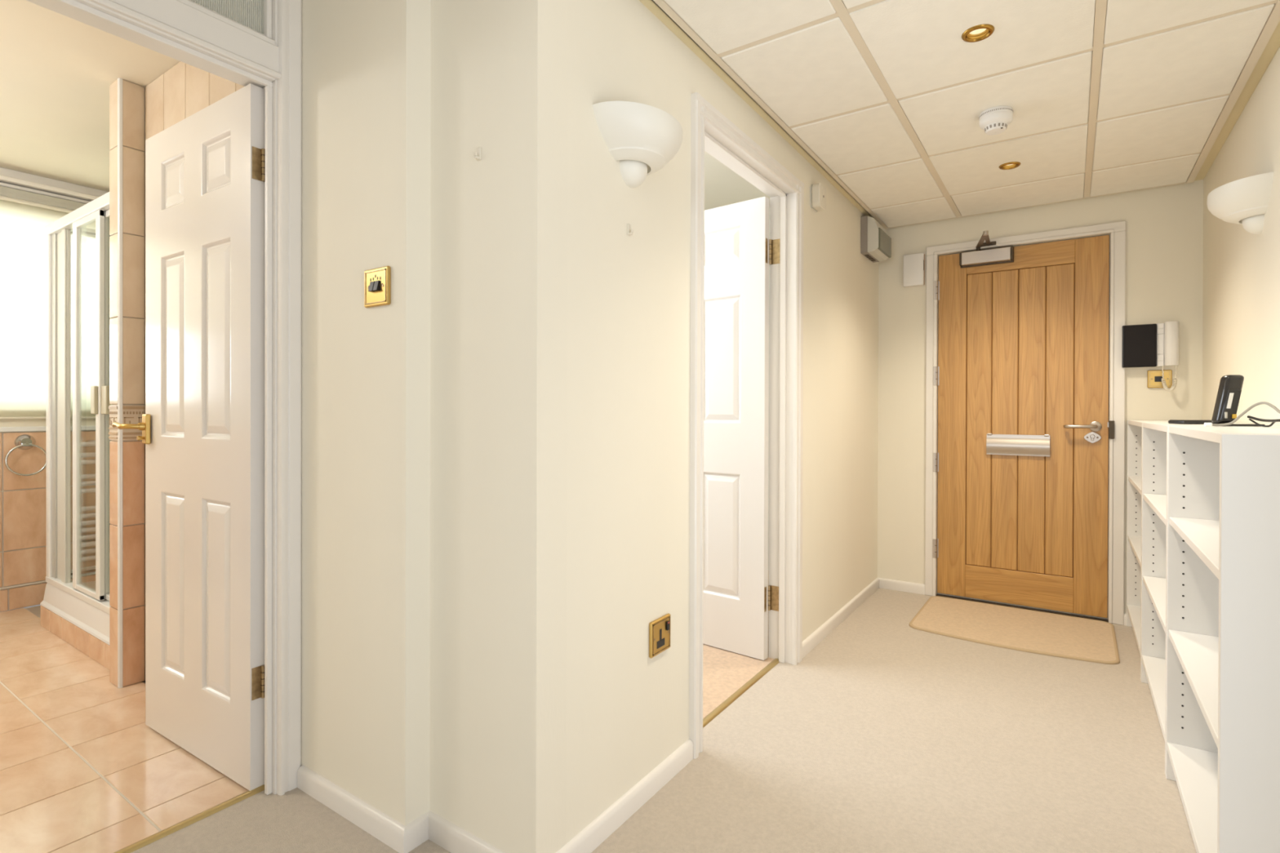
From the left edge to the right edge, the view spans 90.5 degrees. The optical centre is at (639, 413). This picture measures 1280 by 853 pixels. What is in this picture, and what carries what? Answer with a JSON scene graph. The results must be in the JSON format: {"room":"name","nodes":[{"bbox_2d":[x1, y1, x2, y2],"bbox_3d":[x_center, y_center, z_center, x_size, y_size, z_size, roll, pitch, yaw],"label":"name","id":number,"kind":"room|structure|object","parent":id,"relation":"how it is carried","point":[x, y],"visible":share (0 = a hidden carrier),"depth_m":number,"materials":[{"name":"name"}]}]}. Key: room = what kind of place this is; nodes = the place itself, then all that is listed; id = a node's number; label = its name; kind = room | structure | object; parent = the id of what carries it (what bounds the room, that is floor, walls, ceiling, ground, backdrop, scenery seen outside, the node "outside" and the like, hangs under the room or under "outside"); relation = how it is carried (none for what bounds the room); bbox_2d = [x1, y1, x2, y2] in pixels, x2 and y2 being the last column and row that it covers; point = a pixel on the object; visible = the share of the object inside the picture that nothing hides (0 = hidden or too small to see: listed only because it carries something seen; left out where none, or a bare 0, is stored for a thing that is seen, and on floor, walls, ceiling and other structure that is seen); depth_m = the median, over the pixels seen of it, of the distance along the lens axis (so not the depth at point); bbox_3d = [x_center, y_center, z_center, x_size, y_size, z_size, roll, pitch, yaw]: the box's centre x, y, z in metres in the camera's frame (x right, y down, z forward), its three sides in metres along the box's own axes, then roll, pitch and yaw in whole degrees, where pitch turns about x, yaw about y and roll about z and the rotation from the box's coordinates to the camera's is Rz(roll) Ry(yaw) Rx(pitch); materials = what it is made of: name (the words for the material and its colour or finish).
{"room":"apartment entrance hallway","nodes":[
{"label":"apartment entrance hallway","id":0,"kind":"room"},
{"bbox_2d":[0,167,111,612],"bbox_3d":[-3.539,-0.175,3.006,0.205,2.420,2.800,0,0,34],"label":"wall","id":1,"kind":"structure","parent":0,"point":[23,499],"depth_m":3.39,"materials":[{"name":"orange tile"}]},
{"bbox_2d":[4,434,46,475],"bbox_3d":[-3.247,0.223,3.357,0.045,0.220,0.170,0,0,34],"label":"towel ring","id":2,"kind":"object","parent":1,"relation":"attached to","point":[24,442],"visible":0.94,"depth_m":3.35,"materials":[{"name":"silver metal"}]},
{"bbox_2d":[0,186,95,419],"bbox_3d":[-3.115,-0.565,3.527,0.071,1.193,1.380,0,0,34],"label":"roller blind","id":3,"kind":"object","parent":1,"relation":"attached to","point":[24,215],"visible":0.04,"depth_m":3.37,"materials":[{"name":"white fabric"}]},
{"bbox_2d":[0,0,179,191],"bbox_3d":[-2.446,-1.304,2.262,2.800,0.080,3.000,0,0,34],"label":"ceiling","id":4,"kind":"structure","parent":0,"point":[57,70],"depth_m":2.45,"materials":[{"name":"beige paint"}]},
{"bbox_2d":[108,77,145,688],"bbox_3d":[-1.718,-0.170,2.842,0.102,2.420,1.026,0,0,34],"label":"wall","id":5,"kind":"structure","parent":0,"point":[126,99],"depth_m":2.42,"materials":[{"name":"beige tile"}]},
{"bbox_2d":[145,61,244,139],"bbox_3d":[-1.444,-0.167,2.221,1.085,2.420,0.140,0,0,34],"label":"tiled wall","id":6,"kind":"structure","parent":0,"point":[184,90],"depth_m":2.27,"materials":[{"name":"beige tile"}]},
{"bbox_2d":[301,0,431,826],"bbox_3d":[-0.754,-0.163,1.752,0.583,2.420,0.170,0,0,34],"label":"wall","id":7,"kind":"structure","parent":0,"point":[366,64],"depth_m":1.61,"materials":[{"name":"beige paint"}]},
{"bbox_2d":[297,764,404,852],"bbox_3d":[-0.754,1.019,1.643,0.480,0.057,0.015,0,0,34],"label":"baseboard","id":8,"kind":"structure","parent":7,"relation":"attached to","point":[382,827],"depth_m":1.62,"materials":[{"name":"white wood"}]},
{"bbox_2d":[364,266,391,307],"bbox_3d":[-0.654,-0.312,1.571,0.100,0.094,0.019,0,0,34],"label":"light switch","id":9,"kind":"object","parent":7,"relation":"attached to","point":[377,282],"visible":1,"depth_m":1.56,"materials":[{"name":"gold metal"}]},
{"bbox_2d":[403,811,429,852],"bbox_3d":[-0.542,1.020,1.541,0.015,0.057,0.085,0,0,34],"label":"baseboard","id":10,"kind":"structure","parent":7,"relation":"attached to","point":[416,833],"depth_m":1.53,"materials":[{"name":"white wood"}]},
{"bbox_2d":[429,0,568,852],"bbox_3d":[-0.344,-0.161,1.517,0.360,2.420,0.100,0,0,34],"label":"wall","id":11,"kind":"structure","parent":0,"point":[500,68],"depth_m":1.44,"materials":[{"name":"beige paint"}]},
{"bbox_2d":[428,811,504,852],"bbox_3d":[-0.373,1.020,1.469,0.375,0.057,0.015,0,0,34],"label":"baseboard","id":12,"kind":"structure","parent":11,"relation":"attached to","point":[448,836],"depth_m":1.51,"materials":[{"name":"white wood"}]},
{"bbox_2d":[473,146,480,160],"bbox_3d":[-0.377,-0.602,1.470,0.014,0.030,0.014,0,0,34],"label":"wall hook","id":13,"kind":"object","parent":11,"relation":"attached to","point":[477,155],"visible":1,"depth_m":1.47,"materials":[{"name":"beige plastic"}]},
{"bbox_2d":[0,569,1196,852],"bbox_3d":[-0.707,1.074,1.905,5.900,0.064,5.755,0,0,34],"label":"floor","id":14,"kind":"structure","parent":0,"point":[889,735],"depth_m":1.89,"materials":[{"name":"beige carpet"}]},
{"bbox_2d":[40,191,111,669],"bbox_3d":[-2.205,0.050,3.198,1.090,1.975,0.984,0,0,34],"label":"shower enclosure","id":15,"kind":"object","parent":14,"relation":"on","point":[77,612],"visible":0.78,"depth_m":2.88,"materials":[{"name":"white metal"}]},
{"bbox_2d":[40,581,109,644],"bbox_3d":[-2.206,0.883,3.202,1.090,0.110,0.982,0,0,34],"label":"tray","id":16,"kind":"object","parent":15,"relation":"on","point":[87,617],"depth_m":2.84,"materials":[{"name":"white ceramic"}]},
{"bbox_2d":[114,784,264,852],"bbox_3d":[-1.252,1.042,1.474,0.026,0.009,0.720,0,0,34],"label":"threshold strip","id":17,"kind":"object","parent":14,"relation":"on","point":[194,819],"visible":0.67,"depth_m":1.62,"materials":[{"name":"gold metal"}]},
{"bbox_2d":[702,658,779,728],"bbox_3d":[0.353,1.043,2.348,0.028,0.009,0.810,0,0,34],"label":"threshold strip","id":18,"kind":"object","parent":14,"relation":"on","point":[743,689],"visible":0.65,"depth_m":2.35,"materials":[{"name":"gold metal"}]},
{"bbox_2d":[909,595,1119,664],"bbox_3d":[1.815,1.044,3.107,0.837,0.010,0.672,0,0,34],"label":"doormat","id":19,"kind":"object","parent":14,"relation":"on","point":[1035,632],"visible":1,"depth_m":3.06,"materials":[{"name":"beige fabric"}]},
{"bbox_2d":[1126,420,1168,671],"bbox_3d":[2.303,0.543,2.738,0.276,1.016,0.785,0,0,34],"label":"bookcase","id":20,"kind":"object","parent":14,"relation":"on","point":[1134,500],"visible":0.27,"depth_m":3.10,"materials":[{"name":"white wood"}]},
{"bbox_2d":[1140,422,1279,774],"bbox_3d":[1.861,0.545,2.087,0.276,1.016,0.787,0,0,34],"label":"bookcase","id":21,"kind":"object","parent":14,"relation":"on","point":[1154,434],"visible":0.24,"depth_m":2.44,"materials":[{"name":"white wood"}]},
{"bbox_2d":[1168,419,1213,423],"bbox_3d":[1.850,0.029,2.099,0.164,0.012,0.060,0,0,-4],"label":"media box","id":22,"kind":"object","parent":21,"relation":"on","point":[1171,421],"visible":0.58,"depth_m":2.07,"materials":[{"name":"black plastic"}]},
{"bbox_2d":[1211,374,1265,426],"bbox_3d":[1.695,-0.036,1.803,0.111,0.146,0.054,0,0,4],"label":"router","id":23,"kind":"object","parent":21,"relation":"on","point":[1230,386],"visible":0.79,"depth_m":1.79,"materials":[{"name":"black plastic"}]},
{"bbox_2d":[1165,426,1279,852],"bbox_3d":[1.416,0.546,1.432,0.276,1.016,0.794,0,0,34],"label":"bookcase","id":24,"kind":"object","parent":14,"relation":"on","point":[1223,687],"visible":1,"depth_m":1.18,"materials":[{"name":"white wood"}]},
{"bbox_2d":[1204,401,1279,426],"bbox_3d":[1.544,0.005,1.554,0.050,0.067,0.368,0,0,7],"label":"cable","id":25,"kind":"object","parent":24,"relation":"on","point":[1274,407],"visible":1,"depth_m":1.65,"materials":[{"name":"beige plastic"}]},
{"bbox_2d":[1248,418,1275,426],"bbox_3d":[1.654,0.027,1.613,0.026,0.023,0.294,0,0,17],"label":"power cable","id":26,"kind":"object","parent":24,"relation":"on","point":[1251,420],"visible":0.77,"depth_m":1.72,"materials":[{"name":"black plastic"}]},
{"bbox_2d":[1247,415,1279,422],"bbox_3d":[1.613,0.021,1.557,0.025,0.036,0.398,0,0,21],"label":"power cable","id":27,"kind":"object","parent":24,"relation":"on","point":[1248,416],"visible":1,"depth_m":1.69,"materials":[{"name":"black plastic"}]},
{"bbox_2d":[566,0,878,843],"bbox_3d":[0.618,-0.163,2.703,0.100,2.420,2.943,0,0,34],"label":"wall","id":28,"kind":"structure","parent":0,"point":[628,297],"depth_m":1.73,"materials":[{"name":"beige paint"}]},
{"bbox_2d":[555,739,693,852],"bbox_3d":[-0.037,1.021,1.644,0.015,0.057,0.683,0,0,34],"label":"baseboard","id":29,"kind":"structure","parent":28,"relation":"attached to","point":[597,832],"depth_m":1.65,"materials":[{"name":"white wood"}]},
{"bbox_2d":[626,223,633,235],"bbox_3d":[-0.024,-0.478,1.652,0.014,0.030,0.014,0,0,34],"label":"wall hook","id":30,"kind":"object","parent":28,"relation":"attached to","point":[629,232],"visible":1,"depth_m":1.65,"materials":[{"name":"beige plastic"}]},
{"bbox_2d":[592,101,683,187],"bbox_3d":[0.029,-0.667,1.624,0.132,0.153,0.318,0,0,34],"label":"wall sconce","id":31,"kind":"object","parent":28,"relation":"attached to","point":[636,135],"visible":1,"depth_m":1.56,"materials":[{"name":"white ceramic"}]},
{"bbox_2d":[648,613,670,658],"bbox_3d":[0.059,0.625,1.781,0.016,0.098,0.102,0,0,34],"label":"wall socket","id":32,"kind":"object","parent":28,"relation":"attached to","point":[659,628],"visible":1,"depth_m":1.77,"materials":[{"name":"gold metal"}]},
{"bbox_2d":[666,621,669,631],"bbox_3d":[0.080,0.604,1.804,0.005,0.025,0.012,0,0,34],"label":"switch","id":33,"kind":"object","parent":32,"relation":"attached to","point":[667,622],"depth_m":1.80,"materials":[{"name":"black plastic"}]},
{"bbox_2d":[702,195,780,660],"bbox_3d":[0.261,0.064,2.905,0.810,1.947,0.055,0,0,39],"label":"door","id":34,"kind":"structure","parent":28,"relation":"in","point":[738,597],"depth_m":2.75,"materials":[{"name":"white paint"}]},
{"bbox_2d":[688,92,804,759],"bbox_3d":[0.379,0.038,2.336,0.127,2.019,0.927,0,0,34],"label":"door frame","id":35,"kind":"structure","parent":28,"relation":"attached to","point":[712,132],"depth_m":2.64,"materials":[{"name":"white wood"}]},
{"bbox_2d":[809,182,826,212],"bbox_3d":[0.796,-0.962,2.830,0.045,0.104,0.096,0,0,34],"label":"sounder","id":36,"kind":"object","parent":28,"relation":"attached to","point":[817,191],"visible":1,"depth_m":2.80,"materials":[{"name":"beige plastic"}]},
{"bbox_2d":[802,577,879,657],"bbox_3d":[1.055,1.018,3.253,0.015,0.057,1.345,0,0,34],"label":"baseboard","id":37,"kind":"structure","parent":28,"relation":"attached to","point":[821,633],"depth_m":3.12,"materials":[{"name":"white wood"}]},
{"bbox_2d":[860,215,891,262],"bbox_3d":[1.325,-0.976,3.559,0.102,0.206,0.269,0,0,34],"label":"emergency light","id":38,"kind":"object","parent":28,"relation":"attached to","point":[875,242],"visible":1,"depth_m":3.47,"materials":[{"name":"beige plastic"}]},
{"bbox_2d":[864,254,875,261],"bbox_3d":[1.298,-0.875,3.579,0.022,0.003,0.163,0,0,34],"label":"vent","id":39,"kind":"object","parent":38,"relation":"attached to","point":[872,257],"depth_m":3.56,"materials":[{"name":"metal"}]},
{"bbox_2d":[867,216,888,261],"bbox_3d":[1.338,-0.976,3.553,0.058,0.198,0.265,0,0,34],"label":"diffuser","id":40,"kind":"object","parent":38,"relation":"attached to","point":[877,237],"depth_m":3.46,"materials":[{"name":"grey plastic"}]},
{"bbox_2d":[704,151,769,210],"bbox_3d":[-0.229,-1.382,3.265,1.943,0.050,2.950,0,0,34],"label":"ceiling","id":41,"kind":"structure","parent":0,"point":[723,186],"depth_m":3.81,"materials":[{"name":"beige paint"}]},
{"bbox_2d":[768,221,769,569],"bbox_3d":[-0.253,-0.167,3.283,1.993,2.420,2.950,0,0,34],"label":"wall","id":42,"kind":"structure","parent":0,"point":[769,221],"depth_m":4.19,"materials":[{"name":"paint"}]},
{"bbox_2d":[639,0,1279,229],"bbox_3d":[0.452,-1.141,1.054,1.469,0.112,5.655,0,0,34],"label":"ceiling","id":43,"kind":"structure","parent":0,"point":[886,100],"depth_m":2.11,"materials":[{"name":"beige tile"}]},
{"bbox_2d":[961,23,994,42],"bbox_3d":[0.967,-1.099,1.817,0.084,0.032,0.084,0,0,34],"label":"recessed light","id":44,"kind":"object","parent":43,"relation":"in","point":[978,33],"visible":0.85,"depth_m":1.82,"materials":[{"name":"gold metal"}]},
{"bbox_2d":[978,105,1013,135],"bbox_3d":[1.290,-1.054,2.301,0.109,0.071,0.109,0,0,34],"label":"smoke detector","id":45,"kind":"object","parent":43,"relation":"attached to","point":[994,120],"visible":1,"depth_m":2.27,"materials":[{"name":"white plastic"}]},
{"bbox_2d":[999,161,1021,169],"bbox_3d":[1.627,-1.101,2.793,0.084,0.032,0.084,0,0,34],"label":"recessed light","id":46,"kind":"object","parent":43,"relation":"in","point":[1007,166],"visible":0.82,"depth_m":2.80,"materials":[{"name":"gold metal"}]},
{"bbox_2d":[877,179,1203,619],"bbox_3d":[2.107,-0.161,3.410,1.569,2.420,0.100,0,0,34],"label":"wall","id":47,"kind":"structure","parent":0,"point":[1164,224],"depth_m":3.35,"materials":[{"name":"beige paint"}]},
{"bbox_2d":[878,577,924,595],"bbox_3d":[1.533,1.017,3.732,0.267,0.057,0.015,0,0,34],"label":"baseboard","id":48,"kind":"structure","parent":47,"relation":"attached to","point":[908,587],"depth_m":3.72,"materials":[{"name":"white wood"}]},
{"bbox_2d":[902,252,924,287],"bbox_3d":[1.588,-0.829,3.679,0.112,0.185,0.036,0,0,34],"label":"alarm box","id":49,"kind":"object","parent":47,"relation":"attached to","point":[913,264],"visible":1,"depth_m":3.66,"materials":[{"name":"white plastic"}]},
{"bbox_2d":[932,235,1114,617],"bbox_3d":[2.024,0.067,3.399,0.828,1.927,0.106,0,0,34],"label":"door","id":50,"kind":"structure","parent":47,"relation":"in","point":[1020,375],"depth_m":3.39,"materials":[{"name":"brown wood"}]},
{"bbox_2d":[959,231,1013,267],"bbox_3d":[1.818,-0.872,3.358,0.259,0.120,0.314,0,0,34],"label":"door closer","id":51,"kind":"object","parent":50,"relation":"attached to","point":[978,257],"depth_m":3.44,"materials":[{"name":"silver metal"}]},
{"bbox_2d":[924,221,1125,625],"bbox_3d":[2.038,0.048,3.419,0.912,2.000,0.084,0,0,34],"label":"door frame","id":52,"kind":"structure","parent":47,"relation":"attached to","point":[1117,230],"depth_m":3.17,"materials":[{"name":"white paint"}]},
{"bbox_2d":[1124,613,1126,626],"bbox_3d":[2.430,1.022,3.123,0.078,0.057,0.015,0,0,34],"label":"baseboard","id":53,"kind":"structure","parent":47,"relation":"attached to","point":[1125,614],"depth_m":3.14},
{"bbox_2d":[1121,320,1178,391],"bbox_3d":[2.466,-0.269,3.068,0.215,0.332,0.063,0,0,34],"label":"phone","id":54,"kind":"object","parent":47,"relation":"attached to","point":[1144,345],"visible":1,"depth_m":3.05,"materials":[{"name":"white plastic"}]},
{"bbox_2d":[1147,369,1172,387],"bbox_3d":[2.512,-0.165,3.068,0.092,0.086,0.012,0,0,34],"label":"outlet","id":55,"kind":"object","parent":47,"relation":"attached to","point":[1154,376],"visible":0.93,"depth_m":3.07,"materials":[{"name":"gold metal"}]},
{"bbox_2d":[1202,46,1279,426],"bbox_3d":[1.127,-0.154,0.658,0.100,2.420,5.755,0,0,34],"label":"wall","id":56,"kind":"structure","parent":0,"point":[1241,306],"depth_m":2.23,"materials":[{"name":"beige paint"}]},
{"bbox_2d":[1206,172,1273,234],"bbox_3d":[1.977,-0.664,2.114,0.132,0.153,0.318,0,0,34],"label":"wall sconce","id":57,"kind":"object","parent":56,"relation":"attached to","point":[1244,202],"visible":1,"depth_m":2.04,"materials":[{"name":"white ceramic"}]},
{"bbox_3d":[-1.743,-0.162,0.725,0.100,2.420,2.642,0,0,34],"label":"wall partition","id":58,"kind":"structure","parent":0,"visible":0},
{"bbox_2d":[26,0,302,795],"bbox_3d":[-1.236,-0.123,1.459,0.124,2.340,0.856,0,0,34],"label":"door frame","id":59,"kind":"structure","parent":58,"relation":"attached to","point":[243,42],"depth_m":1.74,"materials":[{"name":"white paint"}]},
{"bbox_2d":[111,83,265,791],"bbox_3d":[-1.381,0.067,1.918,0.784,1.940,0.109,0,0,33],"label":"door","id":60,"kind":"structure","parent":58,"relation":"in","point":[202,425],"depth_m":1.88,"materials":[{"name":"white paint"}]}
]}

